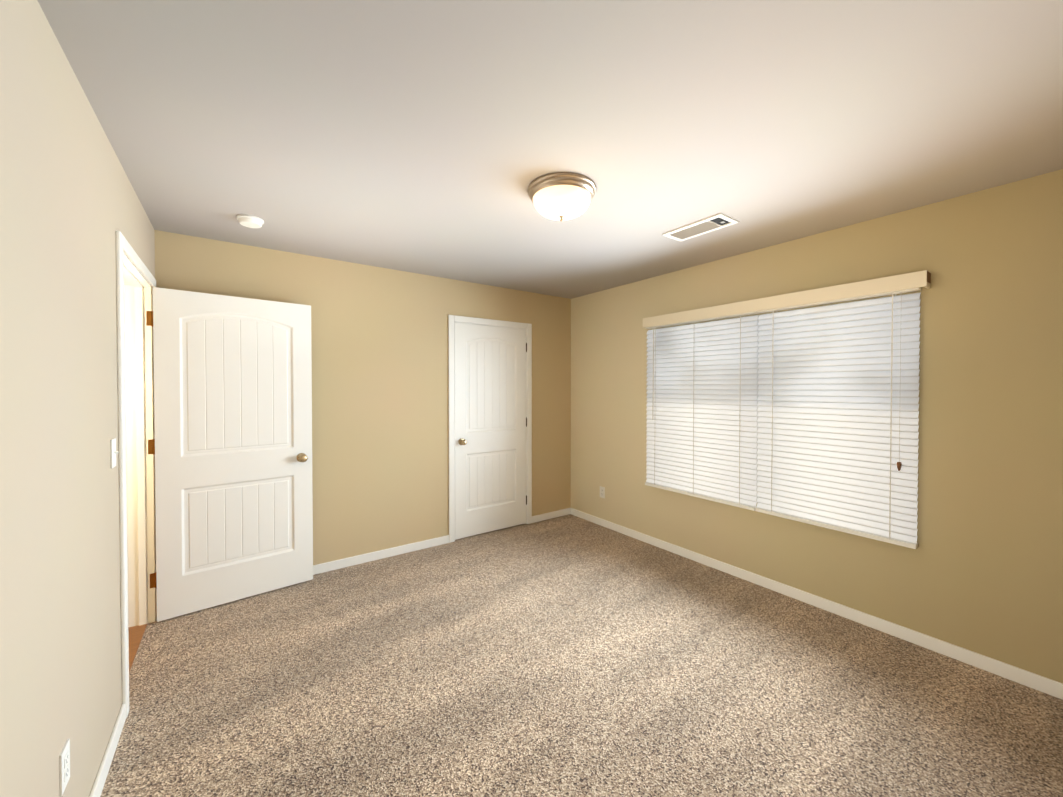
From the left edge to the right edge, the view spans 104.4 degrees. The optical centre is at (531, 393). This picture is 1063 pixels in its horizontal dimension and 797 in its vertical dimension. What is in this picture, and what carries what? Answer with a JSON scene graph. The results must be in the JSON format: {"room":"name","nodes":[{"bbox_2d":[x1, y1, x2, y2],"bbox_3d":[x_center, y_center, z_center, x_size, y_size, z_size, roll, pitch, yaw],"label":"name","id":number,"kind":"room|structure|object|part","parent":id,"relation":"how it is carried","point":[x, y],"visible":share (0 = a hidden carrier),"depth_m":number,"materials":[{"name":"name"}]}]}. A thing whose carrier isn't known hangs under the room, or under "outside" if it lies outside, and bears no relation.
{"room":"empty bedroom","nodes":[
{"label":"empty bedroom","id":0,"kind":"room"},
{"bbox_2d":[0,0,154,796],"bbox_3d":[-1.088,0.208,0.716,0.120,2.440,4.890,-1,1,-36],"label":"wall","id":1,"kind":"structure","parent":0,"point":[70,204],"depth_m":1.15,"materials":[{"name":"paint"}]},
{"bbox_2d":[59,738,69,796],"bbox_3d":[-1.337,1.071,1.183,0.007,0.115,0.070,-1,1,-36],"label":"outlet","id":2,"kind":"object","parent":1,"relation":"attached to","point":[64,766],"visible":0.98,"depth_m":1.17,"materials":[{"name":"white plastic"}]},
{"bbox_2d":[89,704,125,796],"bbox_3d":[-1.030,1.391,0.765,0.013,0.072,4.637,-1,1,-36],"label":"baseboard","id":3,"kind":"structure","parent":1,"relation":"attached to","point":[101,776],"depth_m":1.55,"materials":[{"name":"white wood"}]},
{"bbox_2d":[110,438,118,468],"bbox_3d":[-1.700,0.244,1.687,0.019,0.115,0.070,-1,1,-36],"label":"switch plate","id":4,"kind":"object","parent":1,"relation":"attached to","point":[113,451],"visible":1,"depth_m":1.67,"materials":[{"name":"white plastic"}]},
{"bbox_2d":[116,231,156,717],"bbox_3d":[-2.105,0.355,2.132,0.152,2.107,0.990,-1,1,-36],"label":"door frame","id":5,"kind":"structure","parent":1,"relation":"attached to","point":[139,435],"depth_m":2.47,"materials":[{"name":"white wood"}]},
{"bbox_2d":[146,287,312,621],"bbox_3d":[-1.974,0.373,2.777,0.893,2.030,0.175,-1,1,-41],"label":"entry door","id":6,"kind":"structure","parent":5,"relation":"attached to","point":[230,446],"depth_m":2.73,"materials":[{"name":"painted wood"},{"name":"metal"}]},
{"bbox_3d":[-2.318,0.347,2.512,0.025,1.689,0.002,-1,1,-36],"label":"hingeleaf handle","id":7,"kind":"part","parent":6,"relation":"part of","materials":[{"name":"gold metal"}]},
{"bbox_2d":[128,623,147,671],"bbox_3d":[-2.378,1.466,1.468,1.284,0.104,1.950,-1,1,-36],"label":"floor","id":8,"kind":"structure","parent":0,"point":[136,633],"depth_m":2.35,"materials":[{"name":"brown wood"}]},
{"bbox_2d":[154,230,570,564],"bbox_3d":[-1.522,0.172,3.341,5.080,2.440,0.120,-1,1,-36],"label":"wall","id":9,"kind":"structure","parent":0,"point":[380,422],"depth_m":3.46,"materials":[{"name":"paint"}]},
{"bbox_2d":[313,508,570,574],"bbox_3d":[-0.972,1.351,3.671,3.500,0.072,0.013,-1,1,-36],"label":"baseboard","id":10,"kind":"structure","parent":9,"relation":"attached to","point":[359,559],"depth_m":3.51,"materials":[{"name":"white wood"}]},
{"bbox_2d":[448,315,531,542],"bbox_3d":[-0.422,0.349,4.134,0.856,2.065,0.120,-1,1,-36],"label":"door frame","id":11,"kind":"structure","parent":9,"relation":"attached to","point":[526,398],"depth_m":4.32,"materials":[{"name":"white wood"}]},
{"bbox_2d":[454,323,526,539],"bbox_3d":[-0.394,0.354,4.102,0.820,2.030,0.175,-1,1,-36],"label":"closet door","id":12,"kind":"structure","parent":9,"relation":"in","point":[490,418],"depth_m":4.07,"materials":[{"name":"white wood"}]},
{"bbox_2d":[37,0,1062,298],"bbox_3d":[-0.364,-1.076,1.712,5.080,0.100,5.690,-1,1,-36],"label":"ceiling","id":13,"kind":"structure","parent":0,"point":[427,136],"depth_m":1.53,"materials":[{"name":"paint"}]},
{"bbox_2d":[236,214,263,227],"bbox_3d":[-1.672,-1.016,2.453,0.136,0.040,0.136,-1,1,-36],"label":"smoke detector","id":14,"kind":"object","parent":13,"relation":"attached to","point":[249,221],"visible":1,"depth_m":2.42,"materials":[{"name":"white plastic"}]},
{"bbox_2d":[527,172,595,221],"bbox_3d":[0.153,-0.950,2.091,0.348,0.160,0.348,-1,1,-36],"label":"ceiling light fixture","id":15,"kind":"object","parent":13,"relation":"attached to","point":[560,196],"visible":1,"depth_m":1.99,"materials":[{"name":"white glass"}]},
{"bbox_2d":[662,213,738,241],"bbox_3d":[1.051,-1.033,2.588,0.200,0.009,0.400,-1,1,-36],"label":"ceiling vent","id":16,"kind":"object","parent":13,"relation":"in","point":[707,225],"visible":1,"depth_m":2.56,"materials":[{"name":"white plastic"}]},
{"bbox_2d":[100,514,1062,796],"bbox_3d":[0.398,1.463,1.801,3.780,0.100,4.890,-1,1,-36],"label":"floor carpet","id":17,"kind":"object","parent":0,"point":[568,656],"visible":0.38,"depth_m":1.94,"materials":[{"name":"beige carpet"}]},
{"bbox_2d":[571,169,1062,683],"bbox_3d":[1.867,0.179,2.840,0.160,2.440,4.890,-1,1,-36],"label":"wall","id":18,"kind":"structure","parent":0,"point":[979,569],"depth_m":2.23,"materials":[{"name":"paint"}]},
{"bbox_2d":[600,486,604,497],"bbox_3d":[0.734,1.029,4.285,0.007,0.115,0.070,-1,1,-36],"label":"outlet","id":19,"kind":"object","parent":18,"relation":"attached to","point":[602,492],"visible":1,"depth_m":4.28,"materials":[{"name":"white plastic"}]},
{"bbox_2d":[756,316,758,499],"bbox_3d":[1.675,0.110,3.107,0.070,1.370,1.710,-1,1,-36],"label":"window unit","id":20,"kind":"structure","parent":18,"relation":"in","point":[757,398],"depth_m":3.05,"materials":[{"name":"white plastic"}]},
{"bbox_2d":[643,270,930,548],"bbox_3d":[1.595,0.089,3.007,0.084,1.515,1.894,-1,1,-36],"label":"window blinds","id":21,"kind":"object","parent":18,"relation":"attached to","point":[837,411],"visible":0.96,"depth_m":2.74,"materials":[{"name":"white plastic"}]},
{"bbox_2d":[571,508,1062,699],"bbox_3d":[1.801,1.363,2.801,0.013,0.072,4.637,-1,1,-36],"label":"baseboard","id":22,"kind":"structure","parent":18,"relation":"attached to","point":[1022,676],"depth_m":2.49,"materials":[{"name":"white wood"}]}
]}

